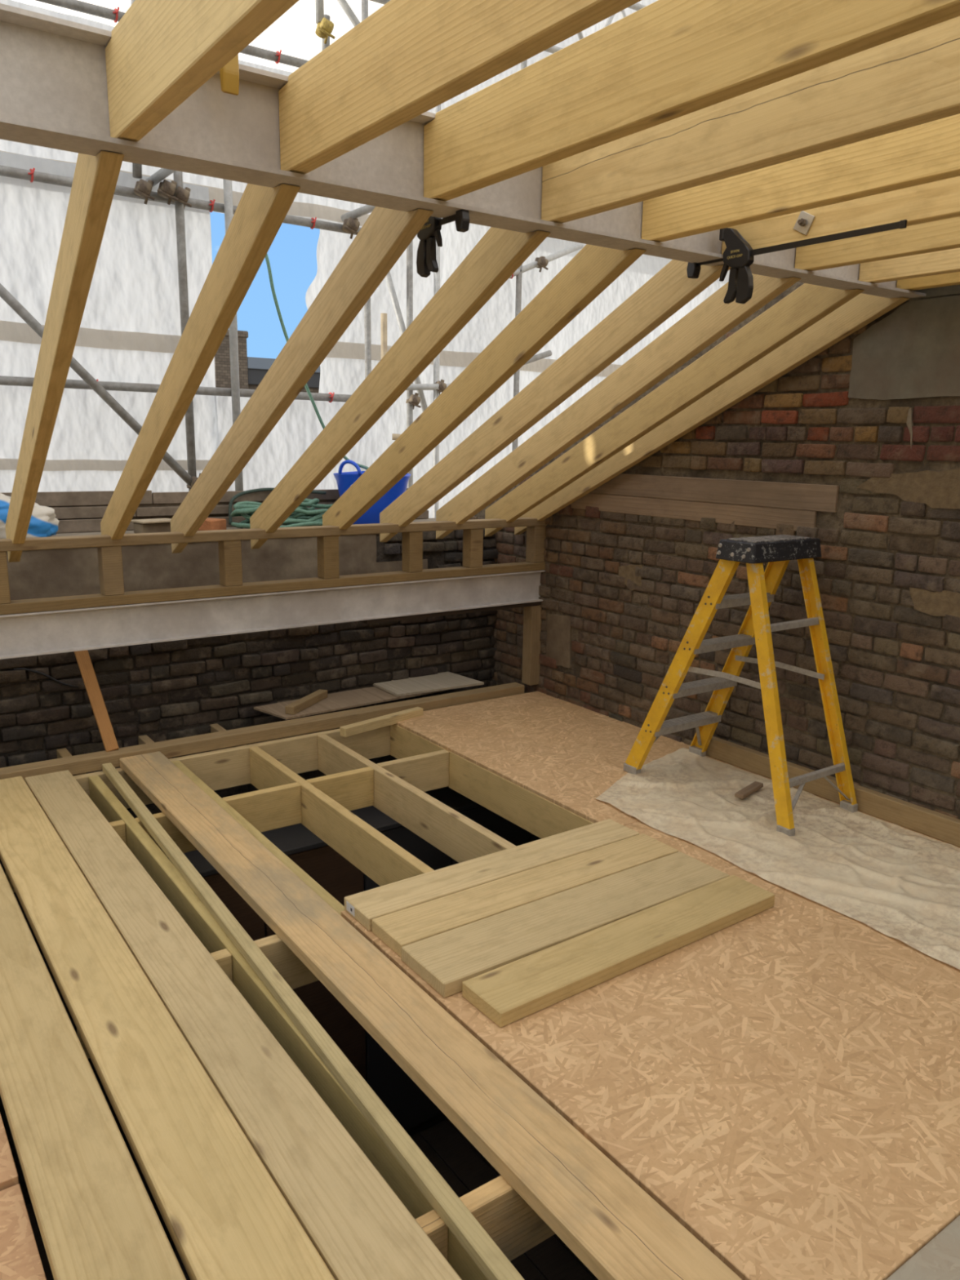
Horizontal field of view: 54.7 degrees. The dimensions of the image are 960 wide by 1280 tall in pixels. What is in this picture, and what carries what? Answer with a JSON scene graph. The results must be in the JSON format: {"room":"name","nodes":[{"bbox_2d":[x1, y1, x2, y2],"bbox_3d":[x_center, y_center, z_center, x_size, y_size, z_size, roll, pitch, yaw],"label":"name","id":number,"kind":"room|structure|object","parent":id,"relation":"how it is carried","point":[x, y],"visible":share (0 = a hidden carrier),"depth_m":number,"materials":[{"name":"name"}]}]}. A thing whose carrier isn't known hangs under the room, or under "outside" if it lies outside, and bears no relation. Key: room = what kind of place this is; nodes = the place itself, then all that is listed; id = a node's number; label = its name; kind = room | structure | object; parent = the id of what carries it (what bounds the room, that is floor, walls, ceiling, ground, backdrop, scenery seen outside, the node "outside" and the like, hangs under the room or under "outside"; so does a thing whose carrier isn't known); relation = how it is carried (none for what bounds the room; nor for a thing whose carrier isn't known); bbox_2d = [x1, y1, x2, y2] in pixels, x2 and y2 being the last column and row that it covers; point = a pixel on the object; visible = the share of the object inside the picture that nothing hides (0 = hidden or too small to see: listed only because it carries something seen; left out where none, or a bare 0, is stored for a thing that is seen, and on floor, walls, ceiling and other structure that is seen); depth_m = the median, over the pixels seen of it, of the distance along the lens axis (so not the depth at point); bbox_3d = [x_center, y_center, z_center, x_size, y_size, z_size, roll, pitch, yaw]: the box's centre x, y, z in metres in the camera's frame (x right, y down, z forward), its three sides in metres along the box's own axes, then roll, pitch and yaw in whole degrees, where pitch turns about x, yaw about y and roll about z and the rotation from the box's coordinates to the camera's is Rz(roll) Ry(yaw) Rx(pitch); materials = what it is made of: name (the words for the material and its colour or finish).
{"room":"construction site","nodes":[
{"label":"construction site","id":0,"kind":"room"},
{"bbox_2d":[73,725,390,808],"bbox_3d":[-1.735,0.720,4.503,3.120,0.200,0.045,-7,15,-35],"label":"trimmer","id":1,"kind":"object","parent":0,"point":[225,768],"visible":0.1,"depth_m":4.85,"materials":[{"name":"brown wood"}]},
{"bbox_2d":[0,776,334,1279],"bbox_3d":[-0.829,1.071,2.323,0.210,0.047,4.675,-7,15,-35],"label":"plank","id":2,"kind":"object","parent":1,"relation":"on","point":[225,1217],"visible":1,"depth_m":2.22,"materials":[{"name":"brown wood"}]},
{"bbox_2d":[24,769,462,1279],"bbox_3d":[-0.653,1.052,2.427,0.188,0.047,4.645,-7,15,-35],"label":"plank","id":3,"kind":"object","parent":1,"relation":"on","point":[359,1227],"visible":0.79,"depth_m":2.26,"materials":[{"name":"brown wood"}]},
{"bbox_2d":[171,760,345,915],"bbox_3d":[-0.264,1.085,2.899,0.045,0.200,4.337,-7,15,-35],"label":"joist","id":4,"kind":"object","parent":1,"relation":"attached to","point":[305,877],"visible":0.17,"depth_m":3.69,"materials":[{"name":"brown wood"}]},
{"bbox_2d":[222,782,302,832],"bbox_3d":[-0.994,0.781,4.252,0.361,0.190,0.046,-7,15,-35],"label":"nogging","id":5,"kind":"object","parent":4,"relation":"attached to","point":[276,807],"visible":0.76,"depth_m":4.25,"materials":[{"name":"brown wood"}]},
{"bbox_2d":[88,774,487,1279],"bbox_3d":[-0.578,1.126,2.681,0.045,0.200,4.337,-7,15,-35],"label":"joist","id":6,"kind":"object","parent":1,"relation":"attached to","point":[152,858],"visible":0.52,"depth_m":2.65,"materials":[{"name":"brown wood"}]},
{"bbox_2d":[76,948,232,1058],"bbox_3d":[-0.971,1.091,2.798,0.453,0.190,0.046,-7,15,-35],"label":"nogging","id":7,"kind":"object","parent":6,"relation":"attached to","point":[223,957],"visible":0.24,"depth_m":2.88,"materials":[{"name":"brown wood"}]},
{"bbox_2d":[135,812,196,857],"bbox_3d":[-1.305,0.828,4.009,0.338,0.190,0.046,-7,15,-35],"label":"nogging","id":8,"kind":"object","parent":6,"relation":"attached to","point":[180,839],"visible":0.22,"depth_m":3.97,"materials":[{"name":"brown wood"}]},
{"bbox_2d":[253,934,319,989],"bbox_3d":[-0.607,1.044,3.045,0.338,0.190,0.046,-7,15,-35],"label":"nogging","id":9,"kind":"object","parent":6,"relation":"attached to","point":[292,970],"visible":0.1,"depth_m":3.00,"materials":[{"name":"brown wood"}]},
{"bbox_2d":[102,762,524,1279],"bbox_3d":[-0.647,0.983,2.779,0.043,0.036,4.127,-7,14,-33],"label":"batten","id":10,"kind":"object","parent":6,"relation":"on","point":[474,1239],"visible":1,"depth_m":2.29,"materials":[{"name":"brown wood"}]},
{"bbox_2d":[415,1208,448,1260],"bbox_3d":[-0.264,1.310,1.822,0.453,0.190,0.046,-7,15,-35],"label":"nogging","id":11,"kind":"object","parent":6,"relation":"attached to","point":[432,1224],"visible":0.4,"depth_m":1.91,"materials":[{"name":"brown wood"}]},
{"bbox_2d":[459,1175,555,1261],"bbox_3d":[0.100,1.263,2.069,0.338,0.190,0.046,-7,15,-35],"label":"nogging","id":12,"kind":"object","parent":6,"relation":"attached to","point":[511,1223],"visible":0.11,"depth_m":2.01,"materials":[{"name":"brown wood"}]},
{"bbox_2d":[249,746,433,886],"bbox_3d":[0.069,1.041,3.130,0.045,0.200,4.337,-7,15,-35],"label":"joist","id":13,"kind":"object","parent":1,"relation":"attached to","point":[376,855],"visible":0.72,"depth_m":4.00,"materials":[{"name":"brown wood"}]},
{"bbox_2d":[306,766,373,811],"bbox_3d":[-0.673,0.738,4.482,0.340,0.190,0.046,-7,15,-35],"label":"nogging","id":14,"kind":"object","parent":13,"relation":"attached to","point":[353,789],"visible":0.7,"depth_m":4.49,"materials":[{"name":"brown wood"}]},
{"bbox_2d":[317,733,516,862],"bbox_3d":[0.385,1.000,3.350,0.045,0.200,4.337,-7,15,-35],"label":"joist","id":15,"kind":"object","parent":1,"relation":"attached to","point":[455,834],"visible":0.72,"depth_m":4.23,"materials":[{"name":"brown wood"}]},
{"bbox_2d":[377,749,448,791],"bbox_3d":[-0.340,0.690,4.734,0.406,0.190,0.046,-7,15,-35],"label":"nogging","id":16,"kind":"object","parent":15,"relation":"attached to","point":[428,771],"visible":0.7,"depth_m":4.74,"materials":[{"name":"brown wood"}]},
{"bbox_2d":[341,786,959,1279],"bbox_3d":[1.028,0.960,3.061,2.362,0.018,1.845,-7,15,-35],"label":"board","id":17,"kind":"object","parent":15,"relation":"on","point":[782,1081],"visible":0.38,"depth_m":2.33,"materials":[{"name":"wood"}]},
{"bbox_2d":[344,818,639,931],"bbox_3d":[0.086,0.837,3.406,1.218,0.047,0.175,-8,15,-35],"label":"board","id":18,"kind":"object","parent":17,"relation":"on","point":[367,905],"visible":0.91,"depth_m":3.33,"materials":[{"name":"brown wood"}]},
{"bbox_2d":[372,833,678,957],"bbox_3d":[0.203,0.870,3.261,1.221,0.047,0.189,-8,15,-35],"label":"board","id":19,"kind":"object","parent":17,"relation":"on","point":[398,929],"visible":0.86,"depth_m":3.18,"materials":[{"name":"brown wood"}]},
{"bbox_2d":[401,851,728,997],"bbox_3d":[0.328,0.910,3.082,1.224,0.047,0.241,-8,15,-35],"label":"board","id":20,"kind":"object","parent":17,"relation":"on","point":[445,960],"visible":0.86,"depth_m":2.99,"materials":[{"name":"brown wood"}]},
{"bbox_2d":[462,875,774,1027],"bbox_3d":[0.482,0.946,2.924,1.189,0.047,0.183,-8,15,-35],"label":"board","id":21,"kind":"object","parent":17,"relation":"on","point":[508,993],"visible":1,"depth_m":2.83,"materials":[{"name":"brown wood"}]},
{"bbox_2d":[595,747,959,969],"bbox_3d":[1.418,0.819,3.611,0.883,0.034,2.485,-7,15,-35],"label":"sheet","id":22,"kind":"object","parent":17,"relation":"on","point":[904,884],"visible":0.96,"depth_m":3.67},
{"bbox_2d":[623,534,857,835],"bbox_3d":[1.185,0.121,4.157,0.507,1.169,0.961,-7,15,-35],"label":"step ladder","id":23,"kind":"object","parent":22,"relation":"on","point":[777,550],"visible":1,"depth_m":4.05,"materials":[{"name":"metal"}]},
{"bbox_2d":[727,534,812,542],"bbox_3d":[1.241,-0.433,3.970,0.380,0.006,0.150,-7,15,-35],"label":"ladder top","id":24,"kind":"object","parent":23,"relation":"on","point":[778,538],"depth_m":3.93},
{"bbox_2d":[885,1214,959,1279],"bbox_3d":[1.861,1.223,1.912,2.362,0.016,1.041,-7,15,-35],"label":"board","id":25,"kind":"object","parent":15,"relation":"on","point":[939,1259],"visible":1,"depth_m":1.82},
{"bbox_2d":[119,751,742,1279],"bbox_3d":[-0.501,0.944,2.945,0.196,0.047,4.035,-7,15,-35],"label":"plank","id":26,"kind":"object","parent":1,"relation":"on","point":[616,1229],"visible":1,"depth_m":2.29,"materials":[{"name":"brown wood"}]},
{"bbox_2d":[390,724,593,838],"bbox_3d":[0.755,0.951,3.607,0.045,0.200,4.337,-7,15,-35],"label":"joist","id":27,"kind":"object","parent":1,"relation":"attached to","point":[536,815],"visible":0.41,"depth_m":4.50,"materials":[{"name":"brown wood"}]},
{"bbox_2d":[395,691,772,825],"bbox_3d":[0.464,0.560,4.898,1.114,0.018,1.870,-7,15,-35],"label":"board","id":28,"kind":"object","parent":27,"relation":"on","point":[567,754],"visible":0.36,"depth_m":4.91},
{"bbox_2d":[339,706,422,737],"bbox_3d":[-0.542,0.456,5.194,0.050,0.050,0.571,12,16,42],"label":"timber offcut","id":29,"kind":"object","parent":28,"relation":"on","point":[356,728],"visible":1,"depth_m":5.15,"materials":[{"name":"brown wood"}]},
{"bbox_2d":[706,736,959,847],"bbox_3d":[2.097,0.829,3.474,0.046,0.098,3.220,-7,15,-34],"label":"baseboard timber","id":30,"kind":"object","parent":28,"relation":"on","point":[940,826],"visible":0.81,"depth_m":4.03,"materials":[{"name":"brown wood"}]},
{"bbox_2d":[0,528,498,1205],"bbox_3d":[-2.161,1.266,5.154,5.246,3.612,0.444,-7,15,-35],"label":"wall","id":31,"kind":"structure","parent":0,"point":[171,690],"depth_m":5.15,"materials":[{"name":"brick"}]},
{"bbox_2d":[6,517,470,551],"bbox_3d":[-2.165,-0.518,4.835,5.260,0.035,0.530,-7,15,-35],"label":"trim","id":32,"kind":"structure","parent":31,"relation":"on","point":[131,531],"depth_m":5.04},
{"bbox_2d":[0,493,59,538],"bbox_3d":[-2.383,-0.640,4.642,0.516,0.274,0.272,-7,15,-35],"label":"bag","id":33,"kind":"object","parent":32,"relation":"on","point":[43,522],"visible":0.53,"depth_m":4.65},
{"bbox_2d":[133,522,170,533],"bbox_3d":[-1.792,-0.616,5.090,0.100,0.060,0.180,12,16,42],"label":"brick","id":34,"kind":"object","parent":32,"relation":"on","point":[161,526],"visible":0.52,"depth_m":5.04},
{"bbox_2d":[173,170,196,491],"bbox_3d":[-1.673,-2.275,5.186,0.072,3.260,0.067,-7,15,-35],"label":"tube","id":35,"kind":"object","parent":32,"relation":"on","point":[178,175],"visible":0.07,"depth_m":5.23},
{"bbox_2d":[156,179,177,204],"bbox_3d":[-1.704,-2.448,5.062,0.107,0.126,0.131,-3,13,-19],"label":"coupler","id":36,"kind":"object","parent":35,"relation":"attached to","point":[166,189],"visible":1,"depth_m":5.03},
{"bbox_2d":[35,0,308,67],"bbox_3d":[-2.476,-3.187,4.460,4.700,0.068,0.072,-8,15,-34],"label":"tube","id":37,"kind":"object","parent":35,"relation":"attached to","point":[115,15],"visible":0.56,"depth_m":4.84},
{"bbox_2d":[0,0,371,227],"bbox_3d":[-3.084,-2.728,4.303,5.870,0.850,0.074,-7,15,-35],"label":"sheeting","id":38,"kind":"object","parent":37,"relation":"hanging from","point":[304,205],"visible":0.07,"depth_m":5.41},
{"bbox_2d":[321,14,329,50],"bbox_3d":[-0.927,-3.462,5.585,0.047,0.520,0.047,-5,13,-35],"label":"tube","id":39,"kind":"object","parent":37,"relation":"attached to","point":[324,46],"visible":0.21,"depth_m":5.54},
{"bbox_2d":[337,0,646,53],"bbox_3d":[0.299,-4.151,6.377,3.516,1.009,0.145,-7,15,-35],"label":"girder","id":40,"kind":"object","parent":39,"relation":"attached to","point":[344,4],"visible":0.02,"depth_m":6.55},
{"bbox_2d":[0,164,361,235],"bbox_3d":[-2.530,-2.356,4.607,4.600,0.067,0.072,-7,14,-35],"label":"tube","id":41,"kind":"object","parent":35,"relation":"attached to","point":[30,175],"visible":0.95,"depth_m":5.11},
{"bbox_2d":[0,151,218,493],"bbox_3d":[-3.521,-1.449,4.190,4.755,1.840,0.062,-7,15,-35],"label":"sheeting","id":42,"kind":"object","parent":41,"relation":"hanging from","point":[130,331],"visible":0.52,"depth_m":5.17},
{"bbox_2d":[133,178,155,204],"bbox_3d":[-1.813,-2.427,5.013,0.107,0.126,0.131,-3,13,-19],"label":"coupler","id":43,"kind":"object","parent":41,"relation":"attached to","point":[143,188],"visible":1,"depth_m":4.98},
{"bbox_2d":[265,253,368,469],"bbox_3d":[-0.977,-1.756,5.691,0.799,1.552,0.151,-3,13,-20],"label":"rope","id":44,"kind":"object","parent":41,"relation":"hanging from","point":[267,260],"visible":0.44,"depth_m":5.54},
{"bbox_2d":[186,473,200,488],"bbox_3d":[-1.662,-0.912,5.437,0.107,0.126,0.131,-3,13,-19],"label":"coupler","id":45,"kind":"object","parent":35,"relation":"attached to","point":[194,478],"visible":0.3,"depth_m":5.38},
{"bbox_2d":[0,283,192,485],"bbox_3d":[-2.281,-1.604,4.834,1.537,1.608,0.047,-7,15,-35],"label":"tube","id":46,"kind":"object","parent":45,"relation":"attached to","point":[5,295],"visible":0.8,"depth_m":5.01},
{"bbox_2d":[0,488,428,533],"bbox_3d":[-2.407,-0.672,4.924,5.000,0.219,0.065,-7,15,-35],"label":"boards","id":47,"kind":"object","parent":32,"relation":"on","point":[75,511],"depth_m":5.18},
{"bbox_2d":[222,178,243,490],"bbox_3d":[-1.440,-2.305,5.348,0.047,3.260,0.047,-7,15,-35],"label":"tube","id":48,"kind":"object","parent":32,"relation":"on","point":[228,188],"visible":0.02,"depth_m":5.46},
{"bbox_2d":[0,375,351,402],"bbox_3d":[-2.547,-1.350,4.821,4.600,0.067,0.072,-7,14,-35],"label":"tube","id":49,"kind":"object","parent":48,"relation":"attached to","point":[4,380],"visible":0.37,"depth_m":5.25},
{"bbox_2d":[216,395,392,491],"bbox_3d":[-1.115,-1.188,6.008,1.250,0.790,0.036,-7,15,-35],"label":"sheeting","id":50,"kind":"object","parent":49,"relation":"hanging from","point":[300,425],"visible":0.32,"depth_m":5.93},
{"bbox_2d":[230,497,333,528],"bbox_3d":[-1.132,-0.749,5.489,0.349,0.170,0.696,11,16,40],"label":"rope coil","id":51,"kind":"object","parent":32,"relation":"on","point":[300,517],"visible":0.51,"depth_m":5.41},
{"bbox_2d":[333,459,410,524],"bbox_3d":[-0.671,-0.921,5.789,0.492,0.401,0.480,-7,15,-35],"label":"tub","id":52,"kind":"object","parent":32,"relation":"on","point":[345,480],"visible":0.41,"depth_m":5.64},
{"bbox_2d":[26,1118,598,1279],"bbox_3d":[-0.192,3.671,2.787,5.260,0.075,6.550,-7,15,-35],"label":"floor","id":53,"kind":"structure","parent":0,"point":[460,1163],"depth_m":5.29,"materials":[{"name":"brown wood"}]},
{"bbox_2d":[128,786,528,1249],"bbox_3d":[-0.850,1.973,5.518,2.350,2.080,0.770,-7,15,-35],"label":"floor opening","id":54,"kind":"object","parent":53,"relation":"on","point":[412,1108],"visible":0.05,"depth_m":5.16,"materials":[{"name":"black"}]},
{"bbox_2d":[470,281,959,842],"bbox_3d":[1.964,0.734,3.911,0.241,5.300,7.196,-7,15,-35],"label":"wall","id":55,"kind":"structure","parent":0,"point":[855,449],"depth_m":4.18,"materials":[{"name":"brick"}]},
{"bbox_2d":[0,569,544,659],"bbox_3d":[-2.178,-0.015,4.056,6.248,0.193,0.125,-7,15,-35],"label":"steel beam","id":56,"kind":"structure","parent":55,"relation":"attached to","point":[60,631],"depth_m":4.71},
{"bbox_2d":[0,517,546,614],"bbox_3d":[-2.084,-0.276,4.048,6.048,0.320,0.095,-7,15,-35],"label":"frame","id":57,"kind":"object","parent":56,"relation":"on","point":[108,550],"visible":0.98,"depth_m":4.67,"materials":[{"name":"brown wood"}]},
{"bbox_2d":[4,151,124,562],"bbox_3d":[-1.446,-0.757,3.079,0.047,1.284,2.466,-7,14,-32],"label":"rafter","id":58,"kind":"object","parent":57,"relation":"on","point":[95,178],"visible":0.85,"depth_m":2.54,"materials":[{"name":"brown wood"}]},
{"bbox_2d":[100,183,300,539],"bbox_3d":[-1.114,-0.800,3.310,0.047,1.284,2.466,-7,14,-32],"label":"rafter","id":59,"kind":"object","parent":57,"relation":"on","point":[260,212],"visible":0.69,"depth_m":2.81,"materials":[{"name":"brown wood"}]},
{"bbox_2d":[170,206,433,553],"bbox_3d":[-0.827,-0.838,3.509,0.047,1.284,2.464,-7,14,-33],"label":"rafter","id":60,"kind":"object","parent":57,"relation":"on","point":[386,233],"visible":0.85,"depth_m":3.06,"materials":[{"name":"brown wood"}]},
{"bbox_2d":[249,226,550,549],"bbox_3d":[-0.498,-0.881,3.738,0.047,1.284,2.465,-7,14,-32],"label":"rafter","id":61,"kind":"object","parent":57,"relation":"on","point":[500,252],"visible":0.85,"depth_m":3.31,"materials":[{"name":"brown wood"}]},
{"bbox_2d":[322,244,646,537],"bbox_3d":[-0.174,-0.924,3.963,0.047,1.284,2.466,-7,14,-32],"label":"rafter","id":62,"kind":"object","parent":57,"relation":"on","point":[593,268],"visible":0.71,"depth_m":3.55,"materials":[{"name":"brown wood"}]},
{"bbox_2d":[379,259,730,542],"bbox_3d":[0.136,-0.965,4.178,0.047,1.284,2.464,-7,14,-33],"label":"rafter","id":63,"kind":"object","parent":57,"relation":"on","point":[670,289],"visible":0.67,"depth_m":3.82,"materials":[{"name":"brown wood"}]},
{"bbox_2d":[435,273,800,538],"bbox_3d":[0.439,-1.004,4.389,0.047,1.284,2.465,-7,14,-32],"label":"rafter","id":64,"kind":"object","parent":57,"relation":"on","point":[712,318],"visible":0.84,"depth_m":4.08,"materials":[{"name":"brown wood"}]},
{"bbox_2d":[484,283,864,536],"bbox_3d":[0.742,-1.044,4.599,0.047,1.284,2.464,-7,14,-33],"label":"rafter","id":65,"kind":"object","parent":57,"relation":"on","point":[808,304],"visible":0.85,"depth_m":4.27,"materials":[{"name":"brown wood"}]},
{"bbox_2d":[514,293,909,534],"bbox_3d":[0.961,-1.073,4.751,0.047,1.284,2.463,-8,15,-35],"label":"rafter","id":66,"kind":"object","parent":57,"relation":"on","point":[862,309],"visible":0.72,"depth_m":4.36,"materials":[{"name":"brown wood"}]},
{"bbox_2d":[0,3,925,297],"bbox_3d":[-0.828,-1.124,1.896,6.240,0.207,0.120,-7,15,-35],"label":"steel beam","id":67,"kind":"structure","parent":55,"relation":"attached to","point":[54,88],"depth_m":2.10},
{"bbox_2d":[105,0,298,142],"bbox_3d":[0.627,-0.711,0.032,0.047,0.194,4.782,-7,15,-35],"label":"joist","id":68,"kind":"object","parent":67,"relation":"attached to","point":[159,53],"visible":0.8,"depth_m":1.63,"materials":[{"name":"brown wood"}]},
{"bbox_2d":[219,53,239,95],"bbox_3d":[-0.535,-1.222,1.980,0.035,0.109,0.030,-7,15,-35],"label":"clip","id":69,"kind":"object","parent":67,"relation":"hanging from","point":[229,73],"visible":0.58,"depth_m":1.98,"materials":[{"name":"plastic"}]},
{"bbox_2d":[416,209,470,277],"bbox_3d":[-0.138,-1.110,2.548,0.030,0.209,0.353,-7,15,-35],"label":"clamp","id":70,"kind":"object","parent":67,"relation":"hanging from","point":[429,233],"visible":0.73,"depth_m":2.54,"materials":[{"name":"black plastic"}]},
{"bbox_2d":[278,0,641,174],"bbox_3d":[0.936,-0.752,0.247,0.047,0.194,4.782,-7,15,-35],"label":"joist","id":71,"kind":"object","parent":67,"relation":"attached to","point":[406,59],"visible":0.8,"depth_m":1.70,"materials":[{"name":"brown wood"}]},
{"bbox_2d":[423,0,959,201],"bbox_3d":[1.255,-0.794,0.468,0.047,0.194,4.782,-7,15,-35],"label":"joist","id":72,"kind":"object","parent":67,"relation":"attached to","point":[663,61],"visible":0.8,"depth_m":1.74,"materials":[{"name":"brown wood"}]},
{"bbox_2d":[541,16,959,223],"bbox_3d":[1.570,-0.835,0.687,0.047,0.194,4.782,-7,15,-35],"label":"joist","id":73,"kind":"object","parent":67,"relation":"attached to","point":[913,79],"visible":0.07,"depth_m":1.96,"materials":[{"name":"brown wood"}]},
{"bbox_2d":[686,219,906,303],"bbox_3d":[0.914,-1.149,2.782,0.034,0.238,0.762,-7,15,-35],"label":"clamp","id":74,"kind":"object","parent":67,"relation":"hanging from","point":[739,255],"visible":0.99,"depth_m":2.90,"materials":[{"name":"black plastic"}]},
{"bbox_2d":[641,113,959,242],"bbox_3d":[1.889,-0.877,0.909,0.047,0.194,4.782,-7,15,-35],"label":"joist","id":75,"kind":"object","parent":67,"relation":"attached to","point":[926,153],"visible":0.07,"depth_m":2.33,"materials":[{"name":"brown wood"}]},
{"bbox_2d":[721,176,959,254],"bbox_3d":[2.186,-0.916,1.115,0.047,0.194,4.782,-7,15,-35],"label":"joist","id":76,"kind":"object","parent":67,"relation":"attached to","point":[939,200],"visible":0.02,"depth_m":2.61,"materials":[{"name":"brown wood"}]},
{"bbox_2d":[793,210,814,235],"bbox_3d":[0.955,-1.240,2.758,0.025,0.072,0.072,-7,15,-35],"label":"plate","id":77,"kind":"object","parent":76,"relation":"attached to","point":[804,221],"visible":0.94,"depth_m":2.76,"materials":[{"name":"metal"}]},
{"bbox_2d":[794,216,959,271],"bbox_3d":[2.497,-0.957,1.331,0.047,0.194,4.782,-7,15,-35],"label":"joist","id":78,"kind":"object","parent":67,"relation":"attached to","point":[942,234],"visible":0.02,"depth_m":2.98,"materials":[{"name":"brown wood"}]},
{"bbox_2d":[858,247,959,283],"bbox_3d":[2.809,-0.998,1.548,0.047,0.194,4.782,-7,15,-35],"label":"joist","id":79,"kind":"object","parent":67,"relation":"attached to","point":[945,261],"visible":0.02,"depth_m":3.29,"materials":[{"name":"brown wood"}]},
{"bbox_2d":[896,271,959,290],"bbox_3d":[3.013,-1.025,1.690,0.047,0.194,4.782,-7,15,-35],"label":"joist","id":80,"kind":"object","parent":67,"relation":"attached to","point":[951,278],"visible":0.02,"depth_m":3.49,"materials":[{"name":"brown wood"}]},
{"bbox_2d":[521,604,542,685],"bbox_3d":[0.327,0.028,5.880,0.080,0.511,0.085,-7,15,-35],"label":"post","id":81,"kind":"object","parent":55,"relation":"attached to","point":[531,615],"visible":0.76,"depth_m":5.85,"materials":[{"name":"brown wood"}]},
{"bbox_2d":[359,601,541,624],"bbox_3d":[-0.146,-0.175,5.502,1.240,0.026,0.110,-7,15,-35],"label":"packer","id":82,"kind":"object","parent":81,"relation":"on","point":[535,603],"visible":0.52,"depth_m":5.41,"materials":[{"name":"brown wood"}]},
{"bbox_3d":[-2.697,1.313,1.265,2.150,0.040,5.240,-7,15,-35],"label":"floor","id":83,"kind":"structure","parent":0,"visible":0},
{"bbox_2d":[0,1113,18,1191],"bbox_3d":[-1.998,0.982,2.760,0.738,0.024,2.446,-7,15,-35],"label":"board","id":84,"kind":"object","parent":83,"relation":"on","point":[9,1178],"visible":1,"depth_m":2.02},
{"bbox_2d":[0,1183,46,1279],"bbox_3d":[-0.645,1.413,0.895,0.738,0.024,2.226,-7,15,-35],"label":"board","id":85,"kind":"object","parent":83,"relation":"on","point":[20,1256],"visible":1,"depth_m":1.84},
{"bbox_2d":[0,863,186,1279],"bbox_3d":[-0.957,1.110,2.128,0.195,0.047,4.500,-7,15,-35],"label":"plank","id":86,"kind":"object","parent":85,"relation":"on","point":[96,1217],"visible":1,"depth_m":2.05,"materials":[{"name":"brown wood"}]},
{"bbox_2d":[0,682,524,781],"bbox_3d":[-1.521,0.543,4.711,4.345,0.065,0.095,-7,15,-34],"label":"plate","id":87,"kind":"object","parent":83,"relation":"on","point":[91,762],"visible":0.9,"depth_m":4.89,"materials":[{"name":"brown wood"}]},
{"bbox_2d":[74,649,119,751],"bbox_3d":[-1.889,0.287,4.569,0.281,0.497,0.062,10,15,38],"label":"batten","id":88,"kind":"object","parent":87,"relation":"on","point":[82,657],"visible":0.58,"depth_m":4.56,"materials":[{"name":"brown wood"}]},
{"bbox_2d":[253,686,462,719],"bbox_3d":[-0.652,0.331,5.584,1.388,0.012,0.306,-8,15,-37],"label":"board offcut","id":89,"kind":"object","parent":87,"relation":"on","point":[344,700],"visible":0.59,"depth_m":5.40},
{"bbox_2d":[284,688,327,715],"bbox_3d":[-0.990,0.353,5.317,0.055,0.045,0.394,5,13,18],"label":"timber offcut","id":90,"kind":"object","parent":89,"relation":"on","point":[302,704],"visible":1,"depth_m":5.27,"materials":[{"name":"brown wood"}]},
{"bbox_2d":[373,671,484,696],"bbox_3d":[-0.327,0.272,5.810,0.600,0.014,0.370,-7,15,-35],"label":"ply offcut","id":91,"kind":"object","parent":89,"relation":"on","point":[445,680],"visible":1,"depth_m":5.77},
{"label":"outside","id":92,"kind":"structure","parent":0,"visible":0},
{"bbox_2d":[305,217,729,518],"bbox_3d":[0.880,-2.388,8.536,5.366,2.450,0.149,-7,15,-35],"label":"sheeting","id":93,"kind":"object","parent":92,"point":[342,371],"visible":0.16,"depth_m":7.80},
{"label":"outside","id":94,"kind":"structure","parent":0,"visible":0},
{"bbox_2d":[426,0,657,113],"bbox_3d":[1.666,-5.419,8.784,5.150,3.500,0.179,-7,15,-35],"label":"sheeting","id":95,"kind":"object","parent":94,"point":[598,26],"visible":0.02,"depth_m":8.00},
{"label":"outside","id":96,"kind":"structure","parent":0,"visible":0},
{"bbox_3d":[-0.122,7.482,1.590,120.000,0.200,120.000,-7,15,-35],"label":"ground","id":97,"kind":"structure","parent":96,"visible":0},
{"bbox_2d":[214,329,319,392],"bbox_3d":[-8.308,-3.856,28.858,8.000,10.380,7.040,-7,15,-35],"label":"house","id":98,"kind":"structure","parent":97,"relation":"on","point":[252,371],"depth_m":25.08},
{"bbox_2d":[361,0,371,378],"bbox_3d":[-0.871,0.706,7.434,0.047,10.600,0.047,-7,15,-35],"label":"tube","id":99,"kind":"object","parent":97,"relation":"on","point":[364,2],"visible":0.02,"depth_m":6.78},
{"bbox_2d":[406,240,413,488],"bbox_3d":[-0.575,0.667,7.639,0.054,10.600,0.047,-8,15,-35],"label":"tube","id":100,"kind":"object","parent":97,"relation":"on","point":[410,248],"visible":0.02,"depth_m":6.94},
{"bbox_2d":[432,104,440,518],"bbox_3d":[-0.374,0.152,7.673,0.067,11.600,0.072,-8,15,-35],"label":"tube","id":101,"kind":"object","parent":97,"relation":"on","point":[436,275],"visible":0.02,"depth_m":7.17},
{"bbox_2d":[385,271,427,411],"bbox_3d":[-0.537,-2.183,7.103,0.494,1.315,0.047,-7,15,-35],"label":"tube","id":102,"kind":"object","parent":101,"relation":"attached to","point":[388,278],"visible":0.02,"depth_m":6.97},
{"bbox_2d":[511,59,527,451],"bbox_3d":[0.271,-0.140,8.133,0.047,12.000,0.047,-7,15,-35],"label":"tube","id":103,"kind":"object","parent":97,"relation":"on","point":[523,64],"visible":0.02,"depth_m":7.57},
{"bbox_2d":[509,243,582,279],"bbox_3d":[0.419,-3.056,7.589,1.068,0.488,0.072,-8,15,-36],"label":"tube","id":104,"kind":"object","parent":103,"relation":"attached to","point":[553,256],"visible":0.41,"depth_m":7.68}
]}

